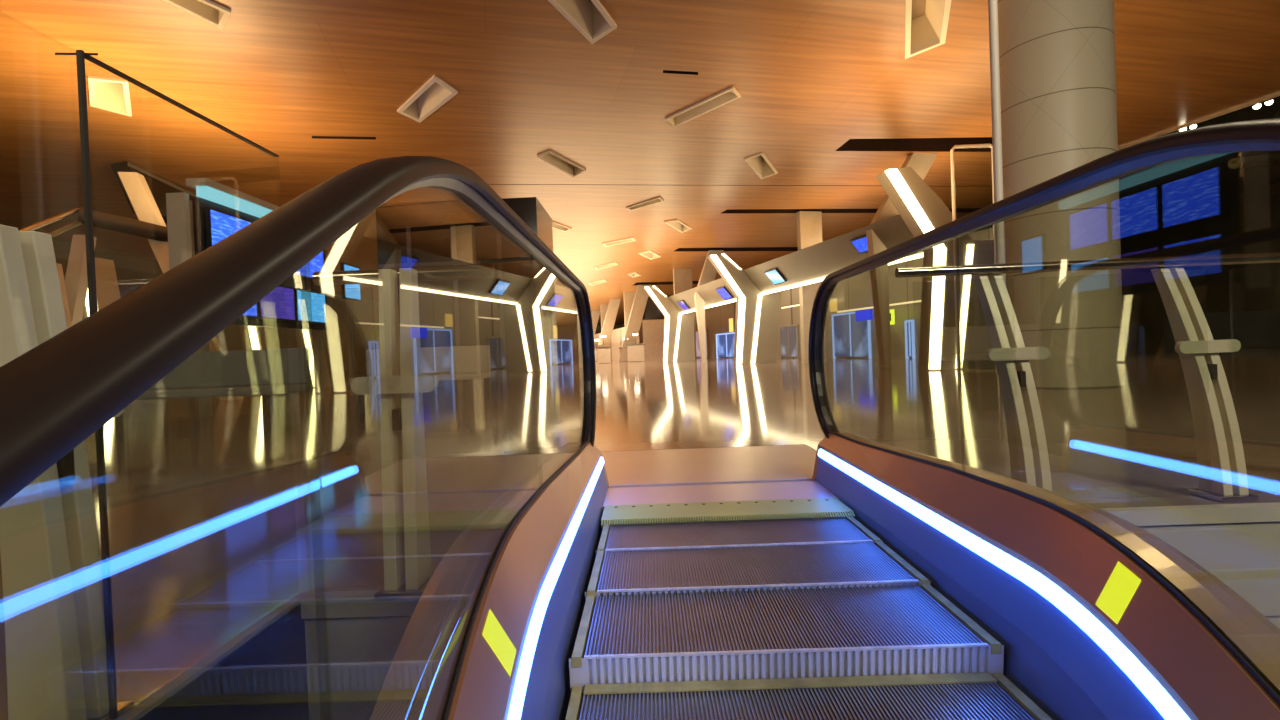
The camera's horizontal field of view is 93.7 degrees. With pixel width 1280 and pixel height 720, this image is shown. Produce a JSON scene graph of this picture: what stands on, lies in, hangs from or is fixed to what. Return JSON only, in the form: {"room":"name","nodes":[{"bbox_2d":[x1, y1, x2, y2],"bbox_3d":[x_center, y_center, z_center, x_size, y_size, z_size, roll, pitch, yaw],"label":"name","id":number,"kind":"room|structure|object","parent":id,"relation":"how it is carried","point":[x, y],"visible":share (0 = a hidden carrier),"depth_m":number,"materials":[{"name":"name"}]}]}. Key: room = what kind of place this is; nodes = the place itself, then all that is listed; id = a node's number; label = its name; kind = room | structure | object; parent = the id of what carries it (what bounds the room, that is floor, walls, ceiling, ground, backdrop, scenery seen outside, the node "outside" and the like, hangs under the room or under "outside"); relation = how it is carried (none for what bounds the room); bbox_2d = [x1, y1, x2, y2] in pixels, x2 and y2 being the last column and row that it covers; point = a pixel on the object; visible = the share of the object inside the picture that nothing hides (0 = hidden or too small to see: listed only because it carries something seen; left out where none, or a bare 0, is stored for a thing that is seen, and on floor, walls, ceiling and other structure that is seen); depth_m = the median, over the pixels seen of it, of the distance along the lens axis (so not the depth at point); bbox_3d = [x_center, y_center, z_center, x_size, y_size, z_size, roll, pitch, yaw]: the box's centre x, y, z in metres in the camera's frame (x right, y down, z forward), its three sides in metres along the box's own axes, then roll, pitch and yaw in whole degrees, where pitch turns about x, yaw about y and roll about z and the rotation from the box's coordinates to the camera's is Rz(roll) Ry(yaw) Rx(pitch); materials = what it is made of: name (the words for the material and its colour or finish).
{"room":"airport terminal","nodes":[
{"label":"airport terminal","id":0,"kind":"room"},
{"bbox_2d":[52,240,378,373],"bbox_3d":[-21.511,-2.045,52.294,0.400,5.680,116.000,-2,1,1],"label":"wall","id":1,"kind":"structure","parent":0,"point":[132,271],"depth_m":41.24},
{"bbox_2d":[556,325,624,358],"bbox_3d":[-13.502,-3.097,108.425,90.000,5.680,0.500,-2,1,1],"label":"wall","id":2,"kind":"structure","parent":0,"point":[562,332],"depth_m":108.18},
{"bbox_2d":[567,327,624,359],"bbox_3d":[-6.309,-1.617,77.134,13.200,3.000,52.100,-2,1,1],"label":"wall","id":3,"kind":"structure","parent":0,"point":[616,341],"depth_m":59.58,"materials":[{"name":"beige paint"}]},
{"bbox_2d":[0,0,1279,326],"bbox_3d":[-6.962,-5.416,50.036,75.000,0.001,120.000,-2,1,1],"label":"ceiling","id":4,"kind":"structure","parent":0,"point":[811,77],"depth_m":11.92,"materials":[{"name":"brown wood"}]},
{"bbox_2d":[55,53,97,54],"bbox_3d":[-8.859,-5.104,9.416,0.681,0.600,0.081,-2,1,-6],"label":"trim","id":5,"kind":"structure","parent":4,"relation":"attached to","point":[55,53],"depth_m":9.45,"materials":[{"name":"black metal"}]},
{"bbox_2d":[88,76,131,116],"bbox_3d":[-9.614,-5.024,10.844,0.592,0.540,1.810,-3,1,-39],"label":"coffer","id":6,"kind":"object","parent":4,"relation":"attached to","point":[109,94],"visible":0.84,"depth_m":11.29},
{"bbox_2d":[163,0,230,28],"bbox_3d":[-6.093,-5.110,8.231,0.528,0.510,1.076,-2,1,20],"label":"coffer","id":7,"kind":"object","parent":4,"relation":"attached to","point":[215,14],"visible":0.94,"depth_m":8.44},
{"bbox_2d":[312,136,375,138],"bbox_3d":[-6.594,-5.243,13.343,1.389,0.600,0.158,-2,1,-9],"label":"trim","id":8,"kind":"structure","parent":4,"relation":"attached to","point":[313,137],"depth_m":13.40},
{"bbox_2d":[397,75,457,122],"bbox_3d":[-4.117,-5.263,11.579,0.604,0.577,2.159,-3,1,-41],"label":"coffer","id":9,"kind":"object","parent":4,"relation":"attached to","point":[435,92],"visible":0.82,"depth_m":11.81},
{"bbox_2d":[537,150,585,176],"bbox_3d":[-1.982,-5.344,15.737,0.578,0.464,2.187,-2,1,21],"label":"coffer","id":10,"kind":"object","parent":4,"relation":"attached to","point":[569,167],"visible":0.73,"depth_m":15.89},
{"bbox_2d":[552,221,571,231],"bbox_3d":[-3.168,-5.430,23.360,0.548,0.525,1.833,-2,1,22],"label":"coffer","id":11,"kind":"object","parent":4,"relation":"attached to","point":[555,225],"visible":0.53,"depth_m":23.61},
{"bbox_2d":[548,0,616,43],"bbox_3d":[-0.831,-5.332,8.701,0.646,0.538,1.793,-2,1,23],"label":"coffer","id":12,"kind":"object","parent":4,"relation":"attached to","point":[590,18],"visible":1,"depth_m":9.20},
{"bbox_2d":[588,279,606,284],"bbox_3d":[-3.023,-5.845,42.063,0.821,0.846,3.350,-3,1,-30],"label":"coffer","id":13,"kind":"object","parent":4,"relation":"attached to","point":[602,280],"visible":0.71,"depth_m":42.23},
{"bbox_2d":[594,262,617,269],"bbox_3d":[-1.979,-5.674,34.307,0.660,0.630,2.657,-3,1,-36],"label":"coffer","id":14,"kind":"object","parent":4,"relation":"attached to","point":[613,263],"visible":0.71,"depth_m":34.41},
{"bbox_2d":[602,237,635,246],"bbox_3d":[-0.978,-5.598,27.059,2.237,0.595,0.697,-2,1,41],"label":"coffer","id":15,"kind":"object","parent":4,"relation":"attached to","point":[631,239],"visible":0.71,"depth_m":27.17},
{"bbox_2d":[628,272,640,276],"bbox_3d":[-0.360,-5.835,38.752,0.683,0.709,2.385,-2,1,11],"label":"coffer","id":16,"kind":"object","parent":4,"relation":"attached to","point":[634,274],"visible":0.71,"depth_m":39.03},
{"bbox_2d":[626,196,663,210],"bbox_3d":[0.163,-5.502,20.289,0.465,0.495,1.975,-3,1,-41],"label":"coffer","id":17,"kind":"object","parent":4,"relation":"attached to","point":[658,199],"visible":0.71,"depth_m":20.31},
{"bbox_2d":[638,250,660,259],"bbox_3d":[0.513,-5.772,31.073,0.792,0.720,2.794,-2,1,17],"label":"coffer","id":18,"kind":"object","parent":4,"relation":"attached to","point":[649,254],"visible":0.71,"depth_m":31.56,"materials":[{"name":"beige"}]},
{"bbox_2d":[634,281,698,284],"bbox_3d":[3.159,-6.032,44.499,7.379,0.600,1.928,-2,1,-6],"label":"trim","id":19,"kind":"structure","parent":4,"relation":"attached to","point":[693,282],"depth_m":45.26,"materials":[{"name":"black metal"}]},
{"bbox_2d":[664,219,691,232],"bbox_3d":[1.612,-5.609,24.144,0.600,0.494,2.517,-2,1,21],"label":"coffer","id":20,"kind":"object","parent":4,"relation":"attached to","point":[678,225],"visible":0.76,"depth_m":24.44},
{"bbox_2d":[663,70,697,74],"bbox_3d":[0.724,-5.491,10.830,0.686,0.600,0.114,-2,1,-12],"label":"trim","id":21,"kind":"structure","parent":4,"relation":"attached to","point":[664,71],"depth_m":10.89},
{"bbox_2d":[665,86,740,127],"bbox_3d":[1.248,-5.419,12.424,0.476,0.453,2.134,-3,1,-40],"label":"coffer","id":22,"kind":"object","parent":4,"relation":"attached to","point":[730,94],"visible":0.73,"depth_m":12.47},
{"bbox_2d":[675,247,797,250],"bbox_3d":[5.118,-5.920,30.439,6.828,0.600,1.186,-2,1,-12],"label":"trim","id":23,"kind":"structure","parent":4,"relation":"attached to","point":[740,248],"depth_m":31.13,"materials":[{"name":"black metal"}]},
{"bbox_2d":[488,184,991,186],"bbox_3d":[2.247,-5.649,18.362,19.421,0.600,0.059,-2,1,-9],"label":"trim","id":24,"kind":"structure","parent":4,"relation":"attached to","point":[488,184],"depth_m":18.52,"materials":[{"name":"black"}]},
{"bbox_2d":[744,152,777,178],"bbox_3d":[3.371,-5.588,16.593,0.564,0.518,2.334,-2,1,23],"label":"coffer","id":25,"kind":"object","parent":4,"relation":"attached to","point":[760,164],"visible":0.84,"depth_m":17.10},
{"bbox_2d":[722,208,981,212],"bbox_3d":[8.713,-5.956,22.722,11.549,0.600,0.744,-2,1,-9],"label":"trim","id":26,"kind":"structure","parent":4,"relation":"attached to","point":[958,210],"depth_m":22.82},
{"bbox_2d":[836,137,991,151],"bbox_3d":[7.601,-5.815,15.333,5.070,0.600,1.104,-2,1,-7],"label":"trim","id":27,"kind":"structure","parent":4,"relation":"attached to","point":[893,144],"depth_m":15.85,"materials":[{"name":"black metal"}]},
{"bbox_2d":[905,0,950,58],"bbox_3d":[4.357,-5.549,9.103,0.618,0.563,2.931,-2,1,24],"label":"coffer","id":28,"kind":"object","parent":4,"relation":"attached to","point":[926,21],"visible":1,"depth_m":10.02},
{"bbox_2d":[1118,93,1279,149],"bbox_3d":[14.701,-5.915,9.108,0.250,0.540,19.000,-2,1,-13],"label":"trim","id":29,"kind":"structure","parent":4,"relation":"attached to","point":[1276,96],"depth_m":14.10,"materials":[{"name":"metal"}]},
{"bbox_2d":[1228,98,1279,168],"bbox_3d":[24.265,-7.419,18.549,18.582,4.078,0.280,-2,1,-18],"label":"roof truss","id":30,"kind":"object","parent":4,"relation":"attached to","point":[1240,161],"visible":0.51,"depth_m":15.84,"materials":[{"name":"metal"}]},
{"bbox_2d":[0,338,1279,719],"bbox_3d":[3.358,0.006,56.963,85.000,0.450,126.000,-2,1,1],"label":"floor","id":31,"kind":"structure","parent":0,"point":[216,522],"depth_m":3.88,"materials":[{"name":"brown tile"}]},
{"bbox_2d":[56,263,71,327],"bbox_3d":[-9.955,-0.375,10.262,0.611,2.572,0.323,-2,1,-13],"label":"pylon","id":32,"kind":"structure","parent":31,"relation":"on","point":[59,266],"depth_m":10.35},
{"bbox_2d":[65,235,96,325],"bbox_3d":[-10.139,-1.149,10.754,0.774,2.120,0.296,-2,1,1],"label":"pylon","id":33,"kind":"structure","parent":31,"relation":"on","point":[76,281],"depth_m":10.64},
{"bbox_2d":[68,257,120,319],"bbox_3d":[-10.367,-0.532,11.626,0.850,2.880,0.530,-2,1,4],"label":"pylon","id":34,"kind":"object","parent":31,"relation":"on","point":[107,288],"visible":0.07,"depth_m":11.60,"materials":[{"name":"brown"}]},
{"bbox_2d":[110,161,196,222],"bbox_3d":[-12.584,-1.889,15.861,0.913,5.650,3.578,-2,1,-18],"label":"header","id":35,"kind":"object","parent":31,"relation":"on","point":[158,186],"visible":0.33,"depth_m":14.97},
{"bbox_2d":[118,172,243,400],"bbox_3d":[-9.506,-1.515,12.441,2.290,4.757,0.325,-2,1,1],"label":"pylon","id":36,"kind":"structure","parent":31,"relation":"on","point":[142,200],"depth_m":12.32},
{"bbox_2d":[78,207,167,241],"bbox_3d":[-10.150,-2.665,12.113,1.758,0.667,0.320,-3,1,-35],"label":"roof beam","id":37,"kind":"structure","parent":36,"relation":"attached to","point":[103,220],"depth_m":11.93,"materials":[{"name":"brown wood"}]},
{"bbox_2d":[18,207,79,230],"bbox_3d":[-10.538,-2.274,10.373,0.100,1.345,2.635,-2,1,-14],"label":"roof beam","id":38,"kind":"structure","parent":37,"relation":"attached to","point":[35,226],"depth_m":10.82,"materials":[{"name":"wood"}]},
{"bbox_2d":[47,220,81,237],"bbox_3d":[-10.522,-2.006,10.377,0.100,1.414,2.626,-2,1,-13],"label":"roof beam","id":39,"kind":"structure","parent":37,"relation":"attached to","point":[76,223],"depth_m":11.16,"materials":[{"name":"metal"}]},
{"bbox_2d":[115,592,308,719],"bbox_3d":[-1.008,1.027,-2.122,0.030,0.612,7.700,-2,1,1],"label":"trim","id":40,"kind":"structure","parent":31,"relation":"attached to","point":[148,704],"depth_m":1.42,"materials":[{"name":"grey paint"}]},
{"bbox_2d":[115,348,309,437],"bbox_3d":[-4.497,0.330,6.271,1.800,0.850,0.600,-2,1,1],"label":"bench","id":41,"kind":"object","parent":31,"relation":"on","point":[278,375],"visible":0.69,"depth_m":6.48,"materials":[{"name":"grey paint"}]},
{"bbox_2d":[166,178,327,416],"bbox_3d":[-6.066,-0.863,9.788,0.490,3.260,3.380,-2,1,1],"label":"wall","id":42,"kind":"structure","parent":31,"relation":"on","point":[186,229],"depth_m":8.38,"materials":[{"name":"black"}]},
{"bbox_2d":[205,207,252,247],"bbox_3d":[-5.978,-1.774,8.784,0.065,0.700,0.940,-2,1,1],"label":"display screen","id":43,"kind":"object","parent":42,"relation":"attached to","point":[219,225],"visible":0.36,"depth_m":8.50,"materials":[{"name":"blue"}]},
{"bbox_2d":[240,303,257,318],"bbox_3d":[-5.946,-0.924,8.795,0.065,0.580,0.940,-2,1,1],"label":"display screen","id":44,"kind":"object","parent":42,"relation":"attached to","point":[252,312],"visible":0.14,"depth_m":9.14,"materials":[{"name":"blue"}]},
{"bbox_2d":[257,285,295,321],"bbox_3d":[-5.931,-0.938,9.785,0.065,0.580,0.940,-2,1,1],"label":"display screen","id":45,"kind":"object","parent":42,"relation":"attached to","point":[279,304],"visible":0.75,"depth_m":9.81,"materials":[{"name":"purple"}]},
{"bbox_2d":[292,251,323,279],"bbox_3d":[-5.950,-1.801,10.764,0.065,0.700,0.940,-2,1,1],"label":"display screen","id":46,"kind":"object","parent":42,"relation":"attached to","point":[316,264],"visible":0.25,"depth_m":10.82,"materials":[{"name":"blue glass"}]},
{"bbox_2d":[294,288,326,323],"bbox_3d":[-5.917,-0.952,10.775,0.065,0.580,0.940,-2,1,1],"label":"display screen","id":47,"kind":"object","parent":42,"relation":"attached to","point":[310,306],"visible":0.96,"depth_m":10.71,"materials":[{"name":"blue glass"}]},
{"bbox_2d":[0,50,494,719],"bbox_3d":[-0.965,0.055,1.114,0.523,1.260,1.730,-2,1,20],"label":"glass balustrade","id":48,"kind":"object","parent":31,"relation":"on","point":[57,593],"visible":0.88,"depth_m":1.11,"materials":[{"name":"glass"}]},
{"bbox_2d":[239,325,275,349],"bbox_3d":[-9.177,-0.614,14.408,0.850,2.880,0.530,-2,1,4],"label":"pylon","id":49,"kind":"object","parent":31,"relation":"on","point":[253,337],"visible":0.29,"depth_m":14.19,"materials":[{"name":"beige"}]},
{"bbox_2d":[295,329,330,387],"bbox_3d":[-9.583,-0.639,17.414,0.850,2.880,0.530,-2,1,4],"label":"pylon","id":50,"kind":"object","parent":31,"relation":"on","point":[304,338],"visible":0.32,"depth_m":17.19,"materials":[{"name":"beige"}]},
{"bbox_2d":[340,262,360,394],"bbox_3d":[-5.975,-0.621,12.431,0.135,2.700,0.700,-2,1,1],"label":"display screen","id":51,"kind":"object","parent":31,"relation":"on","point":[350,295],"visible":0.81,"depth_m":12.39,"materials":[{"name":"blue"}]},
{"bbox_2d":[300,590,419,719],"bbox_3d":[-0.662,1.263,1.705,0.530,1.212,0.045,-2,1,1],"label":"trim","id":52,"kind":"structure","parent":31,"relation":"attached to","point":[353,638],"depth_m":1.69,"materials":[{"name":"grey paint"}]},
{"bbox_2d":[349,345,490,410],"bbox_3d":[-3.066,0.246,8.450,1.800,0.850,0.600,-2,1,1],"label":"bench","id":53,"kind":"object","parent":31,"relation":"on","point":[472,364],"visible":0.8,"depth_m":8.66,"materials":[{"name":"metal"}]},
{"bbox_2d":[376,197,558,392],"bbox_3d":[-3.606,-1.290,13.017,3.235,3.840,2.040,-2,1,1],"label":"wall","id":54,"kind":"structure","parent":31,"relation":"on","point":[513,312],"depth_m":12.03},
{"bbox_2d":[591,311,600,334],"bbox_3d":[-5.842,-2.884,70.180,2.731,5.680,0.485,-2,1,1],"label":"pylon","id":55,"kind":"structure","parent":31,"relation":"on","point":[595,314],"depth_m":70.07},
{"bbox_2d":[594,339,598,361],"bbox_3d":[-3.578,-0.796,50.351,1.360,1.860,0.760,-2,1,1],"label":"counter","id":56,"kind":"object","parent":31,"relation":"on","point":[596,340],"depth_m":50.05,"materials":[{"name":"beige"}]},
{"bbox_2d":[595,335,611,363],"bbox_3d":[-2.424,-0.708,40.333,1.060,1.860,0.760,-2,1,1],"label":"counter","id":57,"kind":"object","parent":31,"relation":"on","point":[603,352],"depth_m":40.04,"materials":[{"name":"beige"}]},
{"bbox_2d":[600,305,610,345],"bbox_3d":[-3.410,-2.871,62.143,1.150,5.680,0.250,-2,1,-13],"label":"pylon","id":58,"kind":"structure","parent":31,"relation":"on","point":[603,308],"depth_m":61.93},
{"bbox_2d":[598,299,620,345],"bbox_3d":[-3.047,-2.805,56.138,2.731,5.680,0.485,-2,1,1],"label":"pylon","id":59,"kind":"structure","parent":31,"relation":"on","point":[613,306],"depth_m":56.00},
{"bbox_2d":[623,292,638,343],"bbox_3d":[-0.686,-2.816,50.102,1.150,5.680,0.250,-2,1,-13],"label":"pylon","id":60,"kind":"structure","parent":31,"relation":"on","point":[628,296],"depth_m":49.91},
{"bbox_2d":[618,285,650,361],"bbox_3d":[-0.409,-2.760,45.098,2.731,5.680,0.485,-2,1,1],"label":"pylon","id":61,"kind":"structure","parent":31,"relation":"on","point":[641,296],"depth_m":44.95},
{"bbox_2d":[626,334,644,361],"bbox_3d":[-0.298,-0.865,42.301,1.360,1.960,0.760,-2,1,1],"label":"counter","id":62,"kind":"object","parent":31,"relation":"on","point":[635,352],"depth_m":42.00,"materials":[{"name":"beige wood"}]},
{"bbox_2d":[0,118,1279,719],"bbox_3d":[0.358,1.690,0.538,1.490,4.098,7.060,-2,1,1],"label":"escalator","id":63,"kind":"object","parent":31,"relation":"on","point":[853,577],"visible":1,"depth_m":1.34,"materials":[{"name":"rubber"}]},
{"bbox_2d":[482,609,515,675],"bbox_3d":[-0.248,0.499,1.061,0.045,0.098,0.052,-2,1,1],"label":"sticker","id":64,"kind":"object","parent":63,"relation":"attached to","point":[497,640],"depth_m":1.06,"materials":[{"name":"yellow plastic"}]},
{"bbox_2d":[1095,561,1140,623],"bbox_3d":[0.886,0.431,1.113,0.045,0.097,0.052,-2,1,1],"label":"sticker","id":65,"kind":"object","parent":63,"relation":"attached to","point":[1118,592],"depth_m":1.11,"materials":[{"name":"yellow"}]},
{"bbox_2d":[644,285,694,361],"bbox_3d":[1.778,-2.124,35.337,2.985,4.500,0.530,-2,1,-13],"label":"pylon","id":66,"kind":"object","parent":31,"relation":"on","point":[678,328],"visible":0.96,"depth_m":35.16,"materials":[{"name":"white"}]},
{"bbox_2d":[673,269,694,360],"bbox_3d":[2.722,-2.773,37.051,1.150,5.680,0.250,-2,1,-13],"label":"column","id":67,"kind":"structure","parent":31,"relation":"on","point":[682,278],"depth_m":36.91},
{"bbox_2d":[694,250,723,362],"bbox_3d":[3.577,-2.721,30.638,1.591,5.680,0.424,-2,1,1],"label":"column","id":68,"kind":"structure","parent":31,"relation":"on","point":[708,274],"depth_m":30.51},
{"bbox_2d":[708,253,780,364],"bbox_3d":[4.311,-2.078,24.530,2.985,4.500,0.530,-2,1,-13],"label":"pylon","id":69,"kind":"object","parent":31,"relation":"on","point":[757,315],"visible":0.97,"depth_m":24.35,"materials":[{"name":"white"}]},
{"bbox_2d":[668,271,743,313],"bbox_3d":[3.400,-3.221,30.028,1.160,1.130,10.560,-2,1,-13],"label":"band","id":70,"kind":"object","parent":69,"relation":"attached to","point":[707,292],"visible":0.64,"depth_m":29.86,"materials":[{"name":"beige"}]},
{"bbox_2d":[677,300,689,310],"bbox_3d":[2.445,-3.063,33.673,0.453,0.519,1.030,-2,1,-13],"label":"display screen","id":71,"kind":"object","parent":70,"relation":"attached to","point":[683,305],"visible":1,"depth_m":33.55,"materials":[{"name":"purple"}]},
{"bbox_2d":[715,286,733,299],"bbox_3d":[3.875,-3.050,27.522,0.486,0.558,1.030,-2,1,-13],"label":"display screen","id":72,"kind":"object","parent":70,"relation":"attached to","point":[724,293],"visible":1,"depth_m":27.41,"materials":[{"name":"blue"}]},
{"bbox_2d":[796,211,826,363],"bbox_3d":[6.460,-2.725,22.595,0.900,5.680,0.250,-2,1,-13],"label":"column","id":73,"kind":"structure","parent":31,"relation":"on","point":[809,223],"depth_m":22.44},
{"bbox_2d":[866,153,937,366],"bbox_3d":[7.124,-2.665,16.184,1.973,5.680,0.424,-2,1,1],"label":"pillar","id":74,"kind":"structure","parent":31,"relation":"on","point":[920,163],"depth_m":16.07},
{"bbox_2d":[876,167,995,370],"bbox_3d":[6.868,-2.031,13.626,2.985,4.500,0.530,-2,1,-13],"label":"pylon","id":75,"kind":"object","parent":31,"relation":"on","point":[922,210],"visible":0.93,"depth_m":13.43,"materials":[{"name":"white"}]},
{"bbox_2d":[743,214,923,294],"bbox_3d":[5.945,-3.175,19.172,1.160,1.130,10.660,-2,1,-13],"label":"band","id":76,"kind":"object","parent":75,"relation":"attached to","point":[811,264],"visible":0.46,"depth_m":18.89,"materials":[{"name":"beige"}]},
{"bbox_2d":[764,268,786,284],"bbox_3d":[5.031,-3.099,22.302,0.453,0.519,0.930,-2,1,-13],"label":"display screen","id":77,"kind":"object","parent":76,"relation":"attached to","point":[774,275],"visible":1,"depth_m":22.20,"materials":[{"name":"blue"}]},
{"bbox_2d":[850,235,867,253],"bbox_3d":[6.233,-3.216,16.608,0.356,0.405,0.930,-2,1,-13],"label":"display screen","id":78,"kind":"object","parent":76,"relation":"attached to","point":[860,243],"visible":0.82,"depth_m":16.74,"materials":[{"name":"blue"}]},
{"bbox_2d":[950,144,995,372],"bbox_3d":[6.761,-2.044,12.076,0.886,4.574,0.070,-2,1,1],"label":"door frame","id":79,"kind":"structure","parent":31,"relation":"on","point":[969,145],"depth_m":12.05,"materials":[{"name":"beige metal"}]},
{"bbox_2d":[988,0,1005,420],"bbox_3d":[2.825,-2.344,4.778,0.064,5.670,0.064,-2,1,1],"label":"mast","id":80,"kind":"object","parent":31,"relation":"on","point":[992,4],"visible":0.65,"depth_m":4.76,"materials":[{"name":"grey metal"}]},
{"bbox_2d":[997,0,1124,388],"bbox_3d":[5.591,-2.499,8.086,1.340,5.680,1.340,-2,1,1],"label":"round column","id":81,"kind":"structure","parent":31,"relation":"on","point":[1057,61],"depth_m":7.52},
{"bbox_2d":[895,252,1279,501],"bbox_3d":[2.665,0.042,2.419,3.150,0.974,0.254,-2,1,1],"label":"glass balustrade","id":82,"kind":"object","parent":31,"relation":"on","point":[1222,473],"visible":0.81,"depth_m":2.40,"materials":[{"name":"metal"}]},
{"bbox_2d":[1099,502,1279,525],"bbox_3d":[5.074,0.458,2.181,7.960,0.057,0.045,-2,1,1],"label":"trim","id":83,"kind":"structure","parent":31,"relation":"attached to","point":[1246,512],"depth_m":2.20,"materials":[{"name":"grey metal"}]},
{"bbox_2d":[1138,521,1279,628],"bbox_3d":[5.099,1.094,2.194,7.960,1.195,0.035,-2,1,1],"label":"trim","id":84,"kind":"structure","parent":31,"relation":"attached to","point":[1245,556],"depth_m":2.22,"materials":[{"name":"grey metal"}]},
{"bbox_2d":[642,319,663,359],"bbox_3d":[1.839,-1.573,46.461,3.200,3.100,0.800,-2,1,1],"label":"wall","id":85,"kind":"structure","parent":0,"point":[653,330],"depth_m":46.08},
{"bbox_2d":[645,296,669,319],"bbox_3d":[1.745,-4.032,46.478,2.800,1.780,0.700,-2,1,1],"label":"display box","id":86,"kind":"object","parent":85,"relation":"on","point":[652,312],"visible":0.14,"depth_m":46.14,"materials":[{"name":"black"}]},
{"bbox_2d":[639,227,993,357],"bbox_3d":[5.662,-2.307,45.455,0.200,4.300,57.001,-2,1,-13],"label":"wall","id":87,"kind":"structure","parent":0,"point":[855,292],"depth_m":26.93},
{"bbox_2d":[695,329,708,357],"bbox_3d":[4.929,-1.275,48.066,0.100,2.225,2.912,-2,1,-13],"label":"doorway","id":88,"kind":"structure","parent":87,"relation":"in","point":[697,344],"depth_m":48.80,"materials":[{"name":"brown"}]},
{"bbox_2d":[716,332,734,357],"bbox_3d":[6.180,-1.026,42.769,0.100,1.772,4.029,-2,1,-13],"label":"doorway","id":89,"kind":"structure","parent":87,"relation":"in","point":[725,341],"depth_m":43.04,"materials":[{"name":"blue"}]},
{"bbox_2d":[729,318,732,331],"bbox_3d":[6.171,-2.357,40.643,0.100,0.900,0.500,-2,1,-13],"label":"gate sign","id":90,"kind":"object","parent":87,"relation":"attached to","point":[731,319],"visible":1,"depth_m":40.48,"materials":[{"name":"gold metal"}]},
{"bbox_2d":[779,324,799,357],"bbox_3d":[8.339,-1.024,33.556,0.100,1.846,2.129,-2,1,-13],"label":"doorway","id":91,"kind":"structure","parent":87,"relation":"in","point":[788,334],"depth_m":33.51,"materials":[{"name":"brown"}]},
{"bbox_2d":[830,298,837,311],"bbox_3d":[9.084,-2.573,28.172,0.100,0.600,0.500,-2,1,-13],"label":"gate sign","id":92,"kind":"object","parent":87,"relation":"attached to","point":[833,302],"visible":0.86,"depth_m":28.08,"materials":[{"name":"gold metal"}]},
{"bbox_2d":[831,312,871,357],"bbox_3d":[9.712,-1.137,27.676,0.100,2.122,2.974,-2,1,-13],"label":"doorway","id":93,"kind":"structure","parent":87,"relation":"in","point":[850,337],"depth_m":27.65,"materials":[{"name":"blue"}]},
{"bbox_2d":[837,306,873,312],"bbox_3d":[8.387,-1.989,23.368,0.667,0.060,3.172,-2,1,-13],"label":"lamp","id":94,"kind":"object","parent":87,"relation":"attached to","point":[873,306],"depth_m":23.83,"materials":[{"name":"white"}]},
{"bbox_2d":[855,309,872,320],"bbox_3d":[9.649,-1.929,25.874,0.100,0.450,1.100,-2,1,-13],"label":"gate sign","id":95,"kind":"object","parent":87,"relation":"attached to","point":[861,315],"visible":1,"depth_m":25.80,"materials":[{"name":"blue"}]},
{"bbox_2d":[889,309,894,324],"bbox_3d":[10.045,-1.722,24.199,0.109,0.600,0.550,-2,1,-13],"label":"gate sign","id":96,"kind":"object","parent":87,"relation":"attached to","point":[892,314],"visible":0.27,"depth_m":23.95,"materials":[{"name":"yellow plastic"}]},
{"bbox_2d":[889,300,920,305],"bbox_3d":[9.049,-1.977,20.539,0.659,0.060,2.068,-2,1,-13],"label":"lamp","id":97,"kind":"object","parent":87,"relation":"attached to","point":[916,300],"depth_m":20.87,"materials":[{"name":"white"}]},
{"bbox_2d":[904,320,915,358],"bbox_3d":[10.659,-0.816,23.689,0.100,1.514,0.472,-2,1,-13],"label":"doorway","id":98,"kind":"structure","parent":87,"relation":"in","point":[909,325],"depth_m":23.66,"materials":[{"name":"blue"}]},
{"bbox_2d":[1119,105,1279,340],"bbox_3d":[40.763,-7.113,53.322,0.400,21.000,132.000,-2,1,1],"label":"wall","id":99,"kind":"structure","parent":0,"point":[1197,206],"depth_m":42.43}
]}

